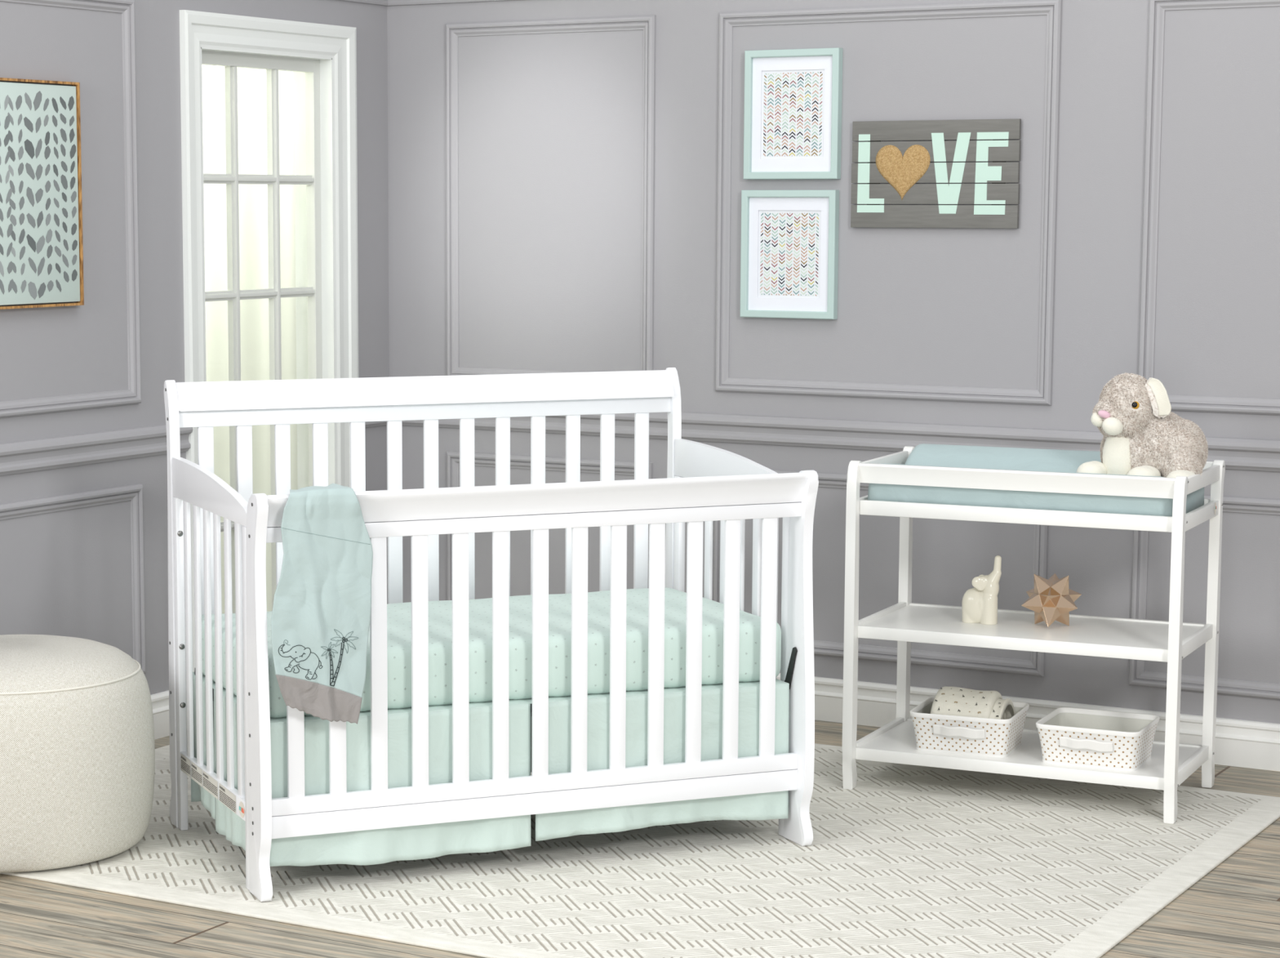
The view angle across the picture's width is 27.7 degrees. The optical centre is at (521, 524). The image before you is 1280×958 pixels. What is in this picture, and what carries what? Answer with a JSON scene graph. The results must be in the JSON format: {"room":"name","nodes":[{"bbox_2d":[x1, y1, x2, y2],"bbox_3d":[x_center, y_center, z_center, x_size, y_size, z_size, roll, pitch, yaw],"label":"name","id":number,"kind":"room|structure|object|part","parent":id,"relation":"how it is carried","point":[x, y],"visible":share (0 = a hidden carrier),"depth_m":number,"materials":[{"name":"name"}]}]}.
{"room":"children's room","nodes":[
{"label":"children's room","id":0,"kind":"room"},
{"bbox_2d":[0,0,389,694],"bbox_3d":[-2.703,-0.231,5.232,0.140,2.400,8.600,4,8,30],"label":"wall","id":1,"kind":"structure","parent":0,"point":[68,572],"depth_m":7.63,"materials":[{"name":"grey paint"}]},
{"bbox_2d":[0,77,84,309],"bbox_3d":[-1.425,-0.913,7.156,0.030,0.631,0.612,4,8,30],"label":"framed painting","id":2,"kind":"object","parent":1,"relation":"attached to","point":[42,245],"visible":1,"depth_m":7.26,"materials":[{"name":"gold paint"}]},
{"bbox_2d":[0,0,141,417],"bbox_3d":[-1.414,-0.892,7.189,0.019,1.186,1.096,4,8,30],"label":"trim","id":3,"kind":"structure","parent":1,"relation":"attached to","point":[132,395],"depth_m":7.60,"materials":[{"name":"grey paint"}]},
{"bbox_2d":[0,483,146,673],"bbox_3d":[-1.415,0.222,7.328,0.019,0.577,1.096,4,8,30],"label":"trim","id":4,"kind":"structure","parent":1,"relation":"attached to","point":[134,492],"depth_m":7.74,"materials":[{"name":"grey paint"}]},
{"bbox_2d":[0,423,192,475],"bbox_3d":[-2.918,0.125,4.743,0.029,0.090,7.471,4,8,30],"label":"trim","id":5,"kind":"structure","parent":1,"relation":"attached to","point":[66,451],"depth_m":7.51,"materials":[{"name":"grey paint"}]},
{"bbox_2d":[150,689,186,739],"bbox_3d":[-2.921,0.958,4.848,0.024,0.134,7.471,4,8,30],"label":"baseboard","id":6,"kind":"structure","parent":1,"relation":"attached to","point":[160,700],"depth_m":7.89,"materials":[{"name":"white paint"}]},
{"bbox_2d":[179,9,358,671],"bbox_3d":[-0.847,-0.516,8.338,0.164,2.179,0.914,4,8,30],"label":"window","id":7,"kind":"structure","parent":1,"relation":"in","point":[322,57],"depth_m":8.40,"materials":[{"name":"white paint"}]},
{"bbox_3d":[-0.852,-0.504,8.319,0.035,1.977,0.690,4,8,30],"label":"sash","id":8,"kind":"part","parent":7,"relation":"part of","materials":[{"name":"white paint"}]},
{"bbox_2d":[337,0,387,6],"bbox_3d":[-2.609,-1.353,5.037,0.075,0.126,8.600,4,8,30],"label":"trim","id":9,"kind":"structure","parent":1,"relation":"attached to","point":[380,2],"depth_m":8.64,"materials":[{"name":"grey paint"}]},
{"bbox_2d":[364,421,386,427],"bbox_3d":[-0.497,-0.378,8.808,0.029,0.090,0.214,4,8,30],"label":"trim","id":10,"kind":"structure","parent":1,"relation":"attached to","point":[367,424],"depth_m":8.81,"materials":[{"name":"grey paint"}]},
{"bbox_2d":[0,720,1279,957],"bbox_3d":[0.122,1.177,3.899,6.950,0.060,8.900,4,8,30],"label":"floor","id":11,"kind":"structure","parent":0,"point":[1233,910],"depth_m":5.85,"materials":[{"name":"brown wood"}]},
{"bbox_2d":[0,742,1279,957],"bbox_3d":[0.182,0.779,6.822,3.090,0.008,2.390,4,8,30],"label":"area rug","id":12,"kind":"object","parent":11,"relation":"on","point":[909,860],"visible":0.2,"depth_m":6.26,"materials":[{"name":"beige carpet"}]},
{"bbox_2d":[0,634,155,872],"bbox_3d":[-1.277,0.550,6.514,0.704,0.518,0.704,4,8,30],"label":"pouf","id":13,"kind":"object","parent":12,"relation":"on","point":[77,745],"visible":1,"depth_m":6.26,"materials":[{"name":"fabric"}]},
{"bbox_2d":[164,367,818,902],"bbox_3d":[-0.093,0.219,6.590,1.445,1.159,0.858,-3,8,-22],"label":"crib","id":14,"kind":"object","parent":12,"relation":"on","point":[708,483],"visible":0.92,"depth_m":6.39,"materials":[{"name":"white paint"}]},
{"bbox_3d":[-0.896,0.206,6.690,0.026,1.159,0.070,-3,8,-22],"label":"crib post","id":15,"kind":"part","parent":14,"relation":"part of","materials":[{"name":"white paint"}]},
{"bbox_3d":[-0.754,-0.084,6.300,0.020,0.102,0.688,-3,8,-22],"label":"arm","id":16,"kind":"part","parent":14,"relation":"part of","materials":[{"name":"white paint"}]},
{"bbox_3d":[-0.757,0.641,6.396,0.020,0.048,0.605,-3,8,-22],"label":"rail","id":17,"kind":"part","parent":14,"relation":"part of","materials":[{"name":"white paint"}]},
{"bbox_3d":[-0.609,0.397,5.997,0.026,0.952,0.112,-3,8,-22],"label":"crib post","id":18,"kind":"part","parent":14,"relation":"part of","materials":[{"name":"white paint"}]},
{"bbox_2d":[271,483,373,724],"bbox_3d":[-0.470,0.186,5.990,0.245,0.557,0.097,-3,8,-22],"label":"blanket","id":19,"kind":"object","parent":14,"relation":"hanging from","point":[321,616],"visible":1,"depth_m":5.95,"materials":[{"name":"teal fabric"}]},
{"bbox_3d":[-0.237,-0.301,6.886,1.388,0.042,0.020,-3,8,-22],"label":"slat rail","id":20,"kind":"part","parent":14,"relation":"part of","materials":[{"name":"white paint"}]},
{"bbox_3d":[-0.235,-0.358,6.874,1.388,0.071,0.051,-3,8,-22],"label":"rail","id":21,"kind":"part","parent":14,"relation":"part of","materials":[{"name":"white paint"}]},
{"bbox_2d":[191,671,789,866],"bbox_3d":[-0.090,0.570,6.630,1.383,0.363,0.736,-3,8,-22],"label":"skirt","id":22,"kind":"object","parent":14,"relation":"hanging from","point":[376,846],"visible":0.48,"depth_m":6.29,"materials":[{"name":"teal fabric"}]},
{"bbox_3d":[-0.809,0.563,6.579,0.012,0.336,0.185,-3,8,-22],"label":"panel","id":23,"kind":"part","parent":22,"relation":"part of","materials":[{"name":"green fabric"}]},
{"bbox_3d":[-0.680,0.615,6.271,0.014,0.362,0.460,-3,8,-22],"label":"panel","id":24,"kind":"part","parent":22,"relation":"part of","materials":[{"name":"green fabric"}]},
{"bbox_3d":[-0.224,0.519,6.958,1.364,0.340,0.019,-3,8,-22],"label":"panel","id":25,"kind":"part","parent":22,"relation":"part of","materials":[{"name":"green fabric"}]},
{"bbox_3d":[-0.285,0.626,6.176,0.660,0.360,0.028,-3,8,-22],"label":"panel","id":26,"kind":"part","parent":22,"relation":"part of","materials":[{"name":"green fabric"}]},
{"bbox_2d":[201,587,781,717],"bbox_3d":[-0.088,0.311,6.602,1.362,0.156,0.668,-3,8,-22],"label":"mattress","id":27,"kind":"object","parent":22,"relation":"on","point":[480,610],"visible":0.5,"depth_m":6.40,"materials":[{"name":"fabric"}]},
{"bbox_3d":[0.356,0.588,6.431,0.688,0.346,0.027,-3,8,-22],"label":"panel","id":28,"kind":"part","parent":22,"relation":"part of","materials":[{"name":"green fabric"}]},
{"bbox_3d":[0.049,-0.008,6.208,1.388,0.035,0.020,-3,8,-22],"label":"slat rail","id":29,"kind":"part","parent":14,"relation":"part of","materials":[{"name":"white paint"}]},
{"bbox_3d":[0.049,0.626,6.287,1.388,0.039,0.020,-3,8,-22],"label":"rail","id":30,"kind":"part","parent":14,"relation":"part of","materials":[{"name":"white paint"}]},
{"bbox_3d":[0.049,0.673,6.292,1.388,0.052,0.020,-3,8,-22],"label":"rail","id":31,"kind":"part","parent":14,"relation":"part of","materials":[{"name":"white paint"}]},
{"bbox_3d":[0.055,-0.063,6.186,1.388,0.075,0.052,-3,8,-22],"label":"rail","id":32,"kind":"part","parent":14,"relation":"part of","materials":[{"name":"white paint"}]},
{"bbox_3d":[0.415,0.142,7.215,0.026,1.159,0.070,-3,8,-22],"label":"crib post","id":33,"kind":"part","parent":14,"relation":"part of","materials":[{"name":"white paint"}]},
{"bbox_3d":[0.557,-0.148,6.825,0.020,0.102,0.688,-3,8,-22],"label":"arm","id":34,"kind":"part","parent":14,"relation":"part of","materials":[{"name":"white paint"}]},
{"bbox_3d":[0.702,0.333,6.522,0.026,0.952,0.112,-3,8,-22],"label":"crib post","id":35,"kind":"part","parent":14,"relation":"part of","materials":[{"name":"white paint"}]},
{"bbox_2d":[841,445,1225,823],"bbox_3d":[1.409,0.276,7.147,0.917,0.912,0.519,4,8,26],"label":"table","id":36,"kind":"object","parent":12,"relation":"on","point":[1171,762],"visible":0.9,"depth_m":7.03,"materials":[{"name":"white paint"}]},
{"bbox_3d":[0.908,0.278,7.133,0.028,0.912,0.049,4,8,26],"label":"table post","id":37,"kind":"part","parent":36,"relation":"part of","materials":[{"name":"white paint"}]},
{"bbox_3d":[1.015,-0.074,7.307,0.016,0.040,0.414,4,8,26],"label":"apron rail","id":38,"kind":"part","parent":36,"relation":"part of","materials":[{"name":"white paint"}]},
{"bbox_3d":[1.015,-0.170,7.295,0.016,0.042,0.414,4,8,26],"label":"guard rail","id":39,"kind":"part","parent":36,"relation":"part of","materials":[{"name":"white paint"}]},
{"bbox_3d":[1.118,0.226,7.551,0.028,0.912,0.049,4,8,26],"label":"table post","id":40,"kind":"part","parent":36,"relation":"part of","materials":[{"name":"white paint"}]},
{"bbox_2d":[909,695,1029,757],"bbox_3d":[1.243,0.562,7.203,0.284,0.112,0.275,3,8,23],"label":"storage basket","id":41,"kind":"object","parent":36,"relation":"on","point":[943,733],"visible":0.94,"depth_m":7.10,"materials":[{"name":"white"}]},
{"bbox_3d":[1.193,0.566,7.086,0.144,0.034,0.020,3,8,23],"label":"handle","id":42,"kind":"part","parent":41,"relation":"part of","materials":[{"name":"white fabric"}]},
{"bbox_3d":[1.244,0.614,7.211,0.256,0.006,0.214,3,8,23],"label":"trim","id":43,"kind":"part","parent":41,"relation":"part of","materials":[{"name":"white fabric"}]},
{"bbox_2d":[929,686,1014,719],"bbox_3d":[1.252,0.512,7.199,0.200,0.115,0.212,3,8,23],"label":"sheet","id":44,"kind":"object","parent":41,"relation":"in","point":[948,700],"visible":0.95,"depth_m":7.14,"materials":[{"name":"beige fabric"}]},
{"bbox_2d":[961,555,1001,624],"bbox_3d":[1.277,0.177,7.204,0.109,0.192,0.058,4,8,26],"label":"elephant figurine","id":45,"kind":"object","parent":36,"relation":"on","point":[980,602],"visible":1,"depth_m":7.18,"materials":[{"name":"beige ceramic"}]},
{"bbox_3d":[1.310,-0.025,6.910,0.856,0.040,0.016,4,8,26],"label":"apron rail","id":46,"kind":"part","parent":36,"relation":"part of","materials":[{"name":"white paint"}]},
{"bbox_3d":[1.308,-0.118,6.893,0.856,0.054,0.029,4,8,26],"label":"guard rail","id":47,"kind":"part","parent":36,"relation":"part of","materials":[{"name":"white paint"}]},
{"bbox_2d":[855,716,1208,790],"bbox_3d":[1.411,0.628,7.196,0.894,0.039,0.470,4,8,26],"label":"shelf","id":48,"kind":"object","parent":36,"relation":"attached to","point":[895,742],"depth_m":7.06,"materials":[{"name":"white paint"}]},
{"bbox_2d":[857,601,1213,662],"bbox_3d":[1.411,0.289,7.154,0.894,0.039,0.470,4,8,26],"label":"shelf","id":49,"kind":"object","parent":36,"relation":"attached to","point":[908,621],"depth_m":7.07,"materials":[{"name":"white paint"}]},
{"bbox_2d":[867,443,1204,515],"bbox_3d":[1.410,-0.120,7.104,0.830,0.145,0.426,4,8,26],"label":"changing pad","id":50,"kind":"object","parent":36,"relation":"on","point":[924,454],"visible":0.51,"depth_m":7.04,"materials":[{"name":"teal"}]},
{"bbox_2d":[1076,372,1208,477],"bbox_3d":[1.677,-0.256,6.958,0.328,0.311,0.293,4,8,26],"label":"rabbit","id":51,"kind":"object","parent":50,"relation":"on","point":[1142,435],"visible":0.79,"depth_m":6.87},
{"bbox_2d":[1021,573,1081,626],"bbox_3d":[1.461,0.207,7.149,0.163,0.147,0.171,4,8,26],"label":"star ornament","id":52,"kind":"object","parent":36,"relation":"on","point":[1051,599],"visible":1,"depth_m":7.11,"materials":[{"name":"beige wood"}]},
{"bbox_2d":[1035,706,1159,770],"bbox_3d":[1.562,0.583,7.037,0.284,0.112,0.275,4,8,26],"label":"storage basket","id":53,"kind":"object","parent":36,"relation":"on","point":[1068,735],"visible":1,"depth_m":6.96,"materials":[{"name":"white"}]},
{"bbox_3d":[1.505,0.587,6.922,0.144,0.034,0.020,4,8,26],"label":"handle","id":54,"kind":"part","parent":53,"relation":"part of","materials":[{"name":"white fabric"}]},
{"bbox_3d":[1.563,0.635,7.045,0.256,0.006,0.214,4,8,26],"label":"trim","id":55,"kind":"part","parent":53,"relation":"part of","materials":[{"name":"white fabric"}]},
{"bbox_3d":[1.700,0.327,6.743,0.028,0.912,0.049,4,8,26],"label":"table post","id":56,"kind":"part","parent":36,"relation":"part of","materials":[{"name":"white paint"}]},
{"bbox_3d":[1.808,-0.025,6.916,0.016,0.040,0.414,4,8,26],"label":"apron rail","id":57,"kind":"part","parent":36,"relation":"part of","materials":[{"name":"white paint"}]},
{"bbox_3d":[1.808,-0.121,6.904,0.016,0.042,0.414,4,8,26],"label":"guard rail","id":58,"kind":"part","parent":36,"relation":"part of","materials":[{"name":"white paint"}]},
{"bbox_3d":[1.513,-0.074,7.313,0.856,0.040,0.016,4,8,26],"label":"apron rail","id":59,"kind":"part","parent":36,"relation":"part of","materials":[{"name":"white paint"}]},
{"bbox_3d":[1.515,-0.170,7.306,0.856,0.054,0.029,4,8,26],"label":"guard rail","id":60,"kind":"part","parent":36,"relation":"part of","materials":[{"name":"white paint"}]},
{"bbox_3d":[1.909,0.275,7.160,0.028,0.912,0.049,4,8,26],"label":"table post","id":61,"kind":"part","parent":36,"relation":"part of","materials":[{"name":"white paint"}]},
{"bbox_2d":[386,0,1279,723],"bbox_3d":[2.361,-0.483,7.300,6.740,2.400,0.140,4,8,30],"label":"wall","id":62,"kind":"structure","parent":0,"point":[550,125],"depth_m":7.92,"materials":[{"name":"grey paint"}]},
{"bbox_2d":[386,0,519,6],"bbox_3d":[2.368,-1.595,7.032,6.600,0.126,0.075,4,8,30],"label":"trim","id":63,"kind":"structure","parent":62,"relation":"attached to","point":[390,2],"depth_m":8.64,"materials":[{"name":"grey paint"}]},
{"bbox_2d":[446,450,653,599],"bbox_3d":[0.083,0.061,8.631,0.784,0.577,0.019,4,8,30],"label":"trim","id":64,"kind":"structure","parent":62,"relation":"attached to","point":[519,461],"depth_m":8.66,"materials":[{"name":"grey paint"}]},
{"bbox_2d":[445,14,656,375],"bbox_3d":[0.084,-1.053,8.493,0.784,1.186,0.019,4,8,30],"label":"trim","id":65,"kind":"structure","parent":62,"relation":"attached to","point":[647,24],"depth_m":8.46,"materials":[{"name":"grey paint"}]},
{"bbox_2d":[740,190,839,319],"bbox_3d":[0.831,-0.842,8.067,0.320,0.396,0.030,4,8,30],"label":"picture frame","id":66,"kind":"object","parent":62,"relation":"attached to","point":[789,250],"visible":1,"depth_m":8.07,"materials":[{"name":"teal paint"}]},
{"bbox_2d":[757,209,821,298],"bbox_3d":[0.833,-0.842,8.069,0.275,0.351,0.001,4,8,30],"label":"print","id":67,"kind":"object","parent":66,"relation":"attached to","point":[789,241],"depth_m":8.07,"materials":[{"name":"multicoloured paper"}]},
{"bbox_2d":[743,47,842,179],"bbox_3d":[0.836,-1.268,8.011,0.318,0.396,0.030,4,8,30],"label":"picture frame","id":68,"kind":"object","parent":62,"relation":"attached to","point":[793,117],"visible":1,"depth_m":8.01,"materials":[{"name":"teal paint"}]},
{"bbox_2d":[760,69,824,159],"bbox_3d":[0.838,-1.268,8.014,0.273,0.351,0.001,4,8,30],"label":"print","id":69,"kind":"object","parent":68,"relation":"attached to","point":[793,100],"depth_m":8.01,"materials":[{"name":"multicoloured paper"}]},
{"bbox_2d":[401,411,1279,471],"bbox_3d":[2.378,-0.178,7.228,6.600,0.090,0.029,4,8,30],"label":"trim","id":70,"kind":"structure","parent":62,"relation":"attached to","point":[1237,453],"depth_m":8.01,"materials":[{"name":"grey paint"}]},
{"bbox_2d":[712,469,1048,676],"bbox_3d":[1.092,0.136,8.039,1.109,0.577,0.019,4,8,30],"label":"trim","id":71,"kind":"structure","parent":62,"relation":"attached to","point":[1035,666],"depth_m":7.96,"materials":[{"name":"grey paint"}]},
{"bbox_2d":[715,0,1062,404],"bbox_3d":[1.093,-0.978,7.901,1.109,1.186,0.019,4,8,30],"label":"trim","id":72,"kind":"structure","parent":62,"relation":"attached to","point":[1042,395],"depth_m":7.86,"materials":[{"name":"grey paint"}]},
{"bbox_2d":[850,118,1021,228],"bbox_3d":[1.241,-1.054,7.798,0.535,0.321,0.027,4,8,30],"label":"love sign","id":73,"kind":"object","parent":62,"relation":"attached to","point":[900,164],"visible":1,"depth_m":7.79,"materials":[{"name":"grey paint"}]},
{"bbox_2d":[776,672,1279,771],"bbox_3d":[2.379,0.655,7.334,6.600,0.134,0.024,4,8,30],"label":"baseboard","id":74,"kind":"structure","parent":62,"relation":"attached to","point":[1238,742],"depth_m":7.70,"materials":[{"name":"white paint"}]},
{"bbox_2d":[1128,494,1279,699],"bbox_3d":[2.268,0.223,7.350,1.102,0.577,0.019,4,8,30],"label":"trim","id":75,"kind":"structure","parent":62,"relation":"attached to","point":[1138,676],"depth_m":7.57,"materials":[{"name":"grey paint"}]},
{"bbox_2d":[1137,0,1279,414],"bbox_3d":[2.269,-0.891,7.211,1.102,1.186,0.019,4,8,30],"label":"trim","id":76,"kind":"structure","parent":62,"relation":"attached to","point":[1157,8],"depth_m":7.45,"materials":[{"name":"grey paint"}]},
{"label":"outside","id":77,"kind":"structure","parent":0,"visible":0},
{"bbox_2d":[201,64,297,613],"bbox_3d":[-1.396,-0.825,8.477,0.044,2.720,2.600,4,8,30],"label":"window panes","id":78,"kind":"object","parent":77,"point":[251,82],"visible":0.14,"depth_m":9.17,"materials":[{"name":"glass"}]}
]}

